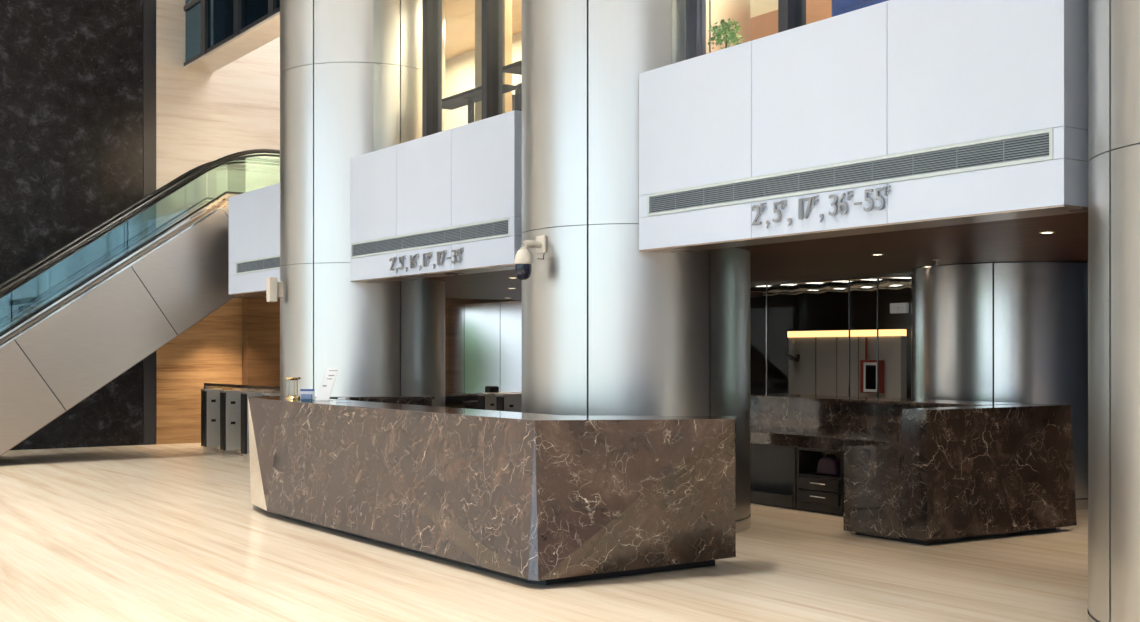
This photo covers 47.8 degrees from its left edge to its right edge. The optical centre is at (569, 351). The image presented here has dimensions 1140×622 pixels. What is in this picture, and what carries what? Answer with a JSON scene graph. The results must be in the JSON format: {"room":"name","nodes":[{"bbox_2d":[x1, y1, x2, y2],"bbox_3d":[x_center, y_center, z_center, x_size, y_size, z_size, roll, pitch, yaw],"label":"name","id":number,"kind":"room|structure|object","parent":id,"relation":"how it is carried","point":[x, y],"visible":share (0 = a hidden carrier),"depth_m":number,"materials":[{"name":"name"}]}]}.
{"room":"lobby","nodes":[
{"label":"lobby","id":0,"kind":"room"},
{"bbox_2d":[0,0,142,449],"bbox_3d":[-8.704,-3.230,20.883,3.420,9.600,0.300,0,0,-34],"label":"wall","id":1,"kind":"structure","parent":0,"point":[71,71],"depth_m":21.08,"materials":[{"name":"black stone"}]},
{"bbox_2d":[143,0,155,444],"bbox_3d":[-7.201,-3.230,21.900,0.210,9.600,0.320,0,0,-34],"label":"trim","id":2,"kind":"structure","parent":1,"relation":"attached to","point":[149,6],"depth_m":21.77,"materials":[{"name":"black stone"}]},
{"bbox_2d":[156,0,279,444],"bbox_3d":[-4.026,-3.230,24.060,7.470,9.600,0.340,0,0,-34],"label":"wall","id":3,"kind":"structure","parent":0,"point":[202,117],"depth_m":22.25,"materials":[{"name":"beige wood"}]},
{"bbox_2d":[184,0,279,71],"bbox_3d":[-4.804,-6.445,19.832,0.530,3.170,5.760,0,0,-34],"label":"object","id":4,"kind":"structure","parent":3,"relation":"in","point":[218,33],"depth_m":20.62,"materials":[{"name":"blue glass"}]},
{"bbox_2d":[242,298,521,395],"bbox_3d":[-3.334,0.120,24.377,5.970,2.900,0.600,0,0,-34],"label":"wall","id":5,"kind":"structure","parent":0,"point":[260,317],"depth_m":22.61,"materials":[{"name":"brown wood"}]},
{"bbox_2d":[445,31,521,129],"bbox_3d":[-0.344,-3.430,18.122,0.100,2.400,7.500,0,0,-34],"label":"wall","id":6,"kind":"structure","parent":0,"point":[460,69],"depth_m":19.97,"materials":[{"name":"beige paint"}]},
{"bbox_2d":[445,0,521,59],"bbox_3d":[5.138,-4.680,11.332,7.720,0.100,24.900,0,0,-34],"label":"ceiling","id":7,"kind":"structure","parent":0,"point":[459,14],"depth_m":18.18,"materials":[{"name":"beige paint"}]},
{"bbox_2d":[686,0,705,59],"bbox_3d":[1.037,-3.430,10.658,0.090,2.360,0.180,0,0,-34],"label":"curtain","id":8,"kind":"object","parent":7,"relation":"hanging from","point":[695,9],"visible":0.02,"depth_m":10.61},
{"bbox_2d":[448,301,521,392],"bbox_3d":[-0.787,0.335,22.593,0.180,2.470,6.580,0,0,-34],"label":"wall","id":9,"kind":"structure","parent":0,"point":[485,339],"depth_m":23.57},
{"bbox_2d":[475,0,511,121],"bbox_3d":[-0.922,-3.430,15.425,0.100,2.400,0.700,0,0,-34],"label":"trim","id":10,"kind":"structure","parent":0,"point":[507,4],"depth_m":15.16,"materials":[{"name":"beige wood"}]},
{"bbox_2d":[0,443,1087,621],"bbox_3d":[0.260,1.670,8.296,38.200,0.200,31.400,0,0,-34],"label":"floor","id":11,"kind":"structure","parent":0,"point":[160,532],"depth_m":9.28,"materials":[{"name":"beige wood"}]},
{"bbox_2d":[0,149,279,455],"bbox_3d":[-7.048,-0.794,18.927,7.455,4.728,1.200,0,0,-34],"label":"escalator","id":12,"kind":"object","parent":11,"relation":"on","point":[70,349],"visible":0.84,"depth_m":18.65,"materials":[{"name":"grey metal"}]},
{"bbox_2d":[200,389,221,453],"bbox_3d":[-5.529,1.070,19.820,0.280,1.000,0.200,0,0,-34],"label":"turnstile","id":13,"kind":"object","parent":11,"relation":"on","point":[210,398],"visible":0.94,"depth_m":19.74,"materials":[{"name":"metal"}]},
{"bbox_2d":[219,390,241,457],"bbox_3d":[-5.044,1.070,19.111,0.280,1.000,0.200,0,0,-34],"label":"turnstile","id":14,"kind":"object","parent":11,"relation":"on","point":[230,400],"visible":0.98,"depth_m":19.03,"materials":[{"name":"metal"}]},
{"bbox_2d":[204,383,279,455],"bbox_3d":[-4.677,1.035,19.035,0.060,1.070,4.300,0,0,-34],"label":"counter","id":15,"kind":"object","parent":11,"relation":"on","point":[206,385],"visible":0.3,"depth_m":19.45,"materials":[{"name":"brown metal"}]},
{"bbox_2d":[240,392,263,461],"bbox_3d":[-4.553,1.070,18.393,0.280,1.000,0.200,0,0,-34],"label":"turnstile","id":16,"kind":"object","parent":11,"relation":"on","point":[245,451],"visible":0.47,"depth_m":18.27,"materials":[{"name":"metal"}]},
{"bbox_2d":[262,393,279,396],"bbox_3d":[-4.072,1.070,17.691,0.280,1.000,0.200,0,0,-34],"label":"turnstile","id":17,"kind":"object","parent":11,"relation":"on","point":[265,394],"visible":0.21,"depth_m":17.63,"materials":[{"name":"metal"}]},
{"bbox_2d":[280,0,444,406],"bbox_3d":[-2.640,-3.230,16.430,2.154,9.600,2.154,0,0,-34],"label":"steel column","id":18,"kind":"structure","parent":11,"relation":"on","point":[351,70],"depth_m":15.50,"materials":[{"name":"silver metal"}]},
{"bbox_2d":[266,277,282,301],"bbox_3d":[-3.648,-0.770,15.930,0.190,0.300,0.170,0,0,-26],"label":"speaker box","id":19,"kind":"object","parent":18,"relation":"attached to","point":[274,289],"visible":1,"depth_m":15.85,"materials":[{"name":"white plastic"}]},
{"bbox_2d":[445,392,478,407],"bbox_3d":[-2.005,1.085,18.955,0.780,0.970,1.550,0,0,-34],"label":"turnstile","id":20,"kind":"object","parent":11,"relation":"on","point":[452,399],"visible":0.06,"depth_m":18.37,"materials":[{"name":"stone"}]},
{"bbox_2d":[463,401,477,408],"bbox_3d":[-1.315,1.130,18.124,0.300,0.880,0.280,0,0,-34],"label":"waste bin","id":21,"kind":"object","parent":11,"relation":"on","point":[468,404],"visible":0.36,"depth_m":17.99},
{"bbox_2d":[248,395,737,584],"bbox_3d":[-1.039,1.019,11.249,1.950,1.102,6.220,0,0,-34],"label":"reception desk","id":22,"kind":"object","parent":11,"relation":"on","point":[532,498],"depth_m":9.15,"materials":[{"name":"brown stone"}]},
{"bbox_2d":[286,377,300,398],"bbox_3d":[-2.769,0.360,12.864,0.150,0.215,0.150,0,0,-34],"label":"stand","id":23,"kind":"object","parent":22,"relation":"on","point":[294,396],"visible":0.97,"depth_m":12.81,"materials":[{"name":"gold metal"}]},
{"bbox_2d":[300,389,313,399],"bbox_3d":[-2.575,0.415,12.593,0.150,0.105,0.050,0,0,16],"label":"card holder","id":24,"kind":"object","parent":22,"relation":"on","point":[305,394],"visible":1,"depth_m":12.58,"materials":[{"name":"plastic"}]},
{"bbox_2d":[315,368,338,400],"bbox_3d":[-2.346,0.313,12.358,0.213,0.310,0.126,0,0,16],"label":"stand","id":25,"kind":"object","parent":22,"relation":"on","point":[325,390],"visible":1,"depth_m":12.37,"materials":[{"name":"plastic"}]},
{"bbox_2d":[477,392,521,410],"bbox_3d":[-0.710,1.065,17.993,1.270,1.010,0.190,0,0,-34],"label":"turnstile","id":26,"kind":"object","parent":11,"relation":"on","point":[486,401],"visible":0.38,"depth_m":17.62,"materials":[{"name":"metal"}]},
{"bbox_2d":[485,386,498,392],"bbox_3d":[-1.076,0.515,17.730,0.150,0.090,0.140,0,0,-34],"label":"tape dispenser","id":27,"kind":"object","parent":26,"relation":"on","point":[488,389],"visible":1,"depth_m":17.68,"materials":[{"name":"black plastic"}]},
{"bbox_2d":[495,393,521,411],"bbox_3d":[-0.428,1.065,17.580,1.270,1.010,0.190,0,0,-34],"label":"turnstile","id":28,"kind":"object","parent":11,"relation":"on","point":[510,402],"visible":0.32,"depth_m":17.24,"materials":[{"name":"metal"}]},
{"bbox_2d":[522,0,750,532],"bbox_3d":[0.598,-3.230,11.751,2.154,9.600,2.154,0,0,-34],"label":"steel column","id":29,"kind":"structure","parent":11,"relation":"on","point":[610,327],"depth_m":10.84,"materials":[{"name":"silver metal"}]},
{"bbox_2d":[514,235,546,279],"bbox_3d":[-0.348,-0.810,11.051,0.282,0.390,0.156,0,0,-34],"label":"security camera","id":30,"kind":"object","parent":29,"relation":"attached to","point":[523,259],"visible":1,"depth_m":10.98,"materials":[{"name":"white plastic"}]},
{"bbox_2d":[750,443,796,508],"bbox_3d":[1.948,1.260,13.595,0.350,0.620,1.560,0,0,-34],"label":"base cabinet","id":31,"kind":"object","parent":11,"relation":"on","point":[773,468],"visible":0.23,"depth_m":13.48,"materials":[{"name":"black wood"}]},
{"bbox_2d":[797,447,843,515],"bbox_3d":[2.559,1.260,12.669,0.386,0.620,0.620,0,0,-34],"label":"base cabinet","id":32,"kind":"object","parent":11,"relation":"on","point":[816,492],"visible":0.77,"depth_m":12.62,"materials":[{"name":"black wood"}]},
{"bbox_2d":[799,472,839,479],"bbox_3d":[2.570,1.220,12.677,0.320,0.020,0.560,0,0,-34],"label":"shelf","id":33,"kind":"object","parent":32,"relation":"attached to","point":[802,475],"depth_m":12.65,"materials":[{"name":"black wood"}]},
{"bbox_2d":[817,452,839,475],"bbox_3d":[2.568,1.099,12.644,0.140,0.222,0.283,0,0,-34],"label":"handbag","id":34,"kind":"object","parent":32,"relation":"in","point":[830,466],"visible":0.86,"depth_m":12.58,"materials":[{"name":"purple leather"}]},
{"bbox_2d":[750,274,910,396],"bbox_3d":[3.022,0.335,16.124,0.060,2.470,5.200,0,0,-34],"label":"window","id":35,"kind":"structure","parent":11,"relation":"on","point":[897,275],"depth_m":15.59,"materials":[{"name":"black metal"}]},
{"bbox_2d":[890,303,908,313],"bbox_3d":[3.827,-0.510,14.948,0.060,0.120,0.250,0,0,-34],"label":"fitting","id":36,"kind":"object","parent":35,"relation":"attached to","point":[894,307],"visible":1,"depth_m":14.92,"materials":[{"name":"metal"}]},
{"bbox_2d":[750,393,1076,544],"bbox_3d":[1.969,1.019,13.343,1.880,1.102,6.200,0,0,-34],"label":"reception desk","id":37,"kind":"object","parent":11,"relation":"on","point":[917,471],"depth_m":10.93,"materials":[{"name":"stone"}]},
{"bbox_2d":[750,428,901,450],"bbox_3d":[1.752,0.880,13.820,0.440,0.120,5.168,0,0,-34],"label":"countertop","id":38,"kind":"structure","parent":37,"relation":"on","point":[827,441],"depth_m":12.60,"materials":[{"name":"stone"}]},
{"bbox_2d":[911,261,1087,509],"bbox_3d":[4.734,0.335,13.782,2.088,2.470,2.088,0,0,-34],"label":"steel column","id":39,"kind":"structure","parent":11,"relation":"on","point":[1012,332],"depth_m":12.82,"materials":[{"name":"silver metal"}]},
{"bbox_2d":[1087,0,1139,621],"bbox_3d":[3.908,-3.230,6.915,2.088,9.600,2.088,0,0,-34],"label":"steel column","id":40,"kind":"structure","parent":11,"relation":"on","point":[1113,25],"depth_m":6.79,"materials":[{"name":"silver metal"}]},
{"bbox_2d":[422,212,1087,299],"bbox_3d":[5.147,-0.940,11.337,7.700,0.080,24.900,0,0,-34],"label":"ceiling","id":41,"kind":"structure","parent":0,"point":[1012,240],"depth_m":11.52,"materials":[{"name":"brown paint"}]},
{"bbox_2d":[1039,231,1054,233],"bbox_3d":[3.578,-0.896,9.646,0.110,0.008,0.110,0,0,-34],"label":"recessed light","id":42,"kind":"object","parent":41,"relation":"in","point":[1044,232],"visible":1,"depth_m":9.61,"materials":[{"name":"white plastic"}]},
{"bbox_2d":[750,0,777,17],"bbox_3d":[3.377,-3.430,10.914,0.100,2.400,8.200,0,0,-34],"label":"wall partition","id":43,"kind":"structure","parent":0,"point":[757,7],"depth_m":12.94,"materials":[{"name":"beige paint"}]},
{"bbox_2d":[750,0,831,40],"bbox_3d":[3.319,-2.805,10.874,0.040,1.150,8.200,0,0,-34],"label":"wall","id":44,"kind":"structure","parent":43,"relation":"attached to","point":[766,24],"depth_m":12.72,"materials":[{"name":"paint"}]},
{"bbox_2d":[750,278,910,398],"bbox_3d":[7.522,-0.080,23.626,0.100,3.300,12.500,0,0,-34],"label":"wall","id":45,"kind":"structure","parent":0,"point":[826,311],"depth_m":27.27,"materials":[{"name":"black"}]},
{"bbox_2d":[787,329,906,398],"bbox_3d":[5.199,0.580,24.381,0.180,1.980,2.870,0,0,-34],"label":"wall","id":46,"kind":"structure","parent":0,"point":[822,368],"depth_m":24.36,"materials":[{"name":"beige paint"}]},
{"bbox_2d":[785,353,799,361],"bbox_3d":[4.414,0.110,25.210,0.241,0.187,0.381,0,0,-23],"label":"security camera","id":47,"kind":"object","parent":46,"relation":"attached to","point":[796,358],"visible":1,"depth_m":25.14,"materials":[{"name":"black plastic"}]},
{"bbox_2d":[787,329,906,336],"bbox_3d":[5.199,-0.350,24.381,0.180,0.120,2.870,0,0,-34],"label":"light","id":48,"kind":"object","parent":46,"relation":"on","point":[887,332],"depth_m":24.11,"materials":[{"name":"yellow plastic"}]},
{"bbox_2d":[860,337,883,392],"bbox_3d":[5.536,0.240,23.588,0.180,1.020,0.440,0,0,-34],"label":"fire extinguisher cabinet","id":49,"kind":"object","parent":46,"relation":"attached to","point":[868,368],"visible":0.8,"depth_m":23.51,"materials":[{"name":"red metal"}]},
{"bbox_3d":[10.298,-1.780,16.559,12.300,0.100,27.700,0,0,-34],"label":"ceiling","id":50,"kind":"structure","parent":0,"visible":0},
{"bbox_2d":[750,278,910,292],"bbox_3d":[3.408,-1.354,20.873,0.100,0.772,10.210,0,0,-34],"label":"duct","id":51,"kind":"object","parent":50,"relation":"hanging from","point":[888,281],"visible":0.34,"depth_m":19.83,"materials":[{"name":"silver metal"}]},
{"bbox_2d":[756,277,910,292],"bbox_3d":[4.068,-1.379,21.325,0.120,0.721,10.212,0,0,-34],"label":"duct","id":52,"kind":"object","parent":50,"relation":"hanging from","point":[897,277],"visible":0.08,"depth_m":21.02,"materials":[{"name":"silver metal"}]},
{"bbox_2d":[763,285,910,295],"bbox_3d":[4.893,-1.384,21.890,0.100,0.712,10.210,0,0,-34],"label":"duct","id":53,"kind":"object","parent":50,"relation":"hanging from","point":[865,288],"visible":0.15,"depth_m":22.17,"materials":[{"name":"silver metal"}]},
{"bbox_3d":[5.147,-2.080,11.337,7.700,0.300,24.900,0,0,-34],"label":"floor","id":54,"kind":"structure","parent":0,"visible":0},
{"bbox_2d":[229,183,279,295],"bbox_3d":[-4.212,-1.535,17.899,0.376,1.414,2.100,0,0,-34],"label":"bulkhead","id":55,"kind":"object","parent":54,"relation":"attached to","point":[254,216],"visible":0.65,"depth_m":17.84,"materials":[{"name":"white metal"}]},
{"bbox_2d":[237,257,279,272],"bbox_3d":[-4.280,-1.195,17.689,0.018,0.136,1.686,0,0,-34],"label":"grille","id":56,"kind":"object","parent":55,"relation":"attached to","point":[250,264],"depth_m":17.69,"materials":[{"name":"grey metal"}]},
{"bbox_2d":[350,110,521,282],"bbox_3d":[-1.414,-1.560,13.809,0.376,1.464,3.670,0,0,-34],"label":"bulkhead","id":57,"kind":"object","parent":54,"relation":"attached to","point":[459,187],"visible":0.94,"depth_m":13.39,"materials":[{"name":"white paint"}]},
{"bbox_2d":[389,248,463,272],"bbox_3d":[-1.537,-0.961,13.645,0.027,0.179,1.640,0,0,-34],"label":"number sign","id":58,"kind":"object","parent":57,"relation":"attached to","point":[456,252],"visible":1,"depth_m":13.59,"materials":[{"name":"metal"}]},
{"bbox_2d":[352,220,507,255],"bbox_3d":[-1.572,-1.195,13.731,0.018,0.136,3.516,0,0,-34],"label":"grille","id":59,"kind":"object","parent":57,"relation":"attached to","point":[477,231],"depth_m":13.54,"materials":[{"name":"grey metal"}]},
{"bbox_2d":[422,0,502,136],"bbox_3d":[-1.324,-3.455,13.950,0.190,2.450,3.680,0,0,-34],"label":"window frame","id":60,"kind":"structure","parent":57,"relation":"on","point":[492,10],"depth_m":14.16,"materials":[{"name":"black metal"}]},
{"bbox_2d":[442,84,516,123],"bbox_3d":[-1.152,-2.610,14.964,0.440,0.760,1.500,0,0,-34],"label":"cafe table","id":61,"kind":"object","parent":54,"relation":"on","point":[469,97],"visible":0.33,"depth_m":14.93,"materials":[{"name":"black metal"}]},
{"bbox_2d":[503,60,521,74],"bbox_3d":[-0.190,-2.610,13.381,0.750,0.760,0.900,0,0,-34],"label":"cafe table","id":62,"kind":"object","parent":54,"relation":"on","point":[514,68],"visible":0.02,"depth_m":13.41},
{"bbox_2d":[512,94,514,110],"bbox_3d":[-0.788,-2.649,15.556,0.533,0.842,0.534,0,0,8],"label":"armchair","id":63,"kind":"object","parent":54,"relation":"on","point":[513,95],"visible":0.02,"depth_m":15.31,"materials":[{"name":"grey fabric"}]},
{"bbox_2d":[515,83,521,110],"bbox_3d":[-0.358,-2.649,14.829,0.533,0.842,0.534,0,0,31],"label":"armchair","id":64,"kind":"object","parent":54,"relation":"on","point":[518,93],"visible":0.11,"depth_m":14.69,"materials":[{"name":"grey fabric"}]},
{"bbox_2d":[707,18,743,48],"bbox_3d":[1.270,-2.477,10.505,0.312,0.494,0.319,0,0,-34],"label":"potted plant","id":65,"kind":"object","parent":54,"relation":"on","point":[725,29],"visible":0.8,"depth_m":10.47,"materials":[{"name":"green plant"}]},
{"bbox_2d":[832,0,888,16],"bbox_3d":[2.444,-2.619,9.452,0.690,0.783,0.880,0,0,-34],"label":"lounge chair","id":66,"kind":"object","parent":54,"relation":"on","point":[839,7],"visible":0.11,"depth_m":9.45,"materials":[{"name":"blue fabric"}]},
{"bbox_2d":[639,0,1087,252],"bbox_3d":[1.839,-1.560,9.056,0.376,1.464,3.970,0,0,-34],"label":"bulkhead","id":67,"kind":"object","parent":54,"relation":"attached to","point":[970,111],"visible":0.98,"depth_m":8.49,"materials":[{"name":"white paint"}]},
{"bbox_2d":[752,203,765,224],"bbox_3d":[1.387,-1.004,9.372,0.027,0.151,0.138,0,0,-34],"label":"number sign","id":68,"kind":"object","parent":67,"relation":"attached to","point":[759,209],"depth_m":9.38,"materials":[{"name":"metal"}]},
{"bbox_2d":[766,200,786,227],"bbox_3d":[1.490,-0.990,9.222,0.027,0.181,0.206,0,0,-34],"label":"number sign","id":69,"kind":"object","parent":67,"relation":"attached to","point":[775,204],"depth_m":9.20,"materials":[{"name":"metal"}]},
{"bbox_2d":[778,0,805,32],"bbox_3d":[1.963,-3.455,9.146,0.190,2.450,3.880,0,0,-34],"label":"window","id":70,"kind":"structure","parent":67,"relation":"on","point":[791,13],"depth_m":9.54,"materials":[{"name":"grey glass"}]},
{"bbox_2d":[798,195,818,219],"bbox_3d":[1.670,-1.005,8.958,0.027,0.152,0.194,0,0,-34],"label":"number sign","id":71,"kind":"object","parent":67,"relation":"attached to","point":[812,199],"depth_m":8.97,"materials":[{"name":"metal"}]},
{"bbox_2d":[828,191,852,215],"bbox_3d":[1.841,-1.004,8.709,0.027,0.150,0.220,0,0,-34],"label":"number sign","id":72,"kind":"object","parent":67,"relation":"attached to","point":[843,195],"depth_m":8.71,"materials":[{"name":"metal"}]},
{"bbox_2d":[649,133,1048,212],"bbox_3d":[1.709,-1.195,8.937,0.018,0.136,3.736,0,0,-34],"label":"grille","id":73,"kind":"object","parent":67,"relation":"attached to","point":[1012,149],"depth_m":8.58,"materials":[{"name":"grey metal"}]},
{"bbox_2d":[863,185,890,211],"bbox_3d":[2.024,-1.005,8.442,0.027,0.152,0.232,0,0,-34],"label":"number sign","id":74,"kind":"object","parent":67,"relation":"attached to","point":[884,188],"depth_m":8.44,"materials":[{"name":"metal"}]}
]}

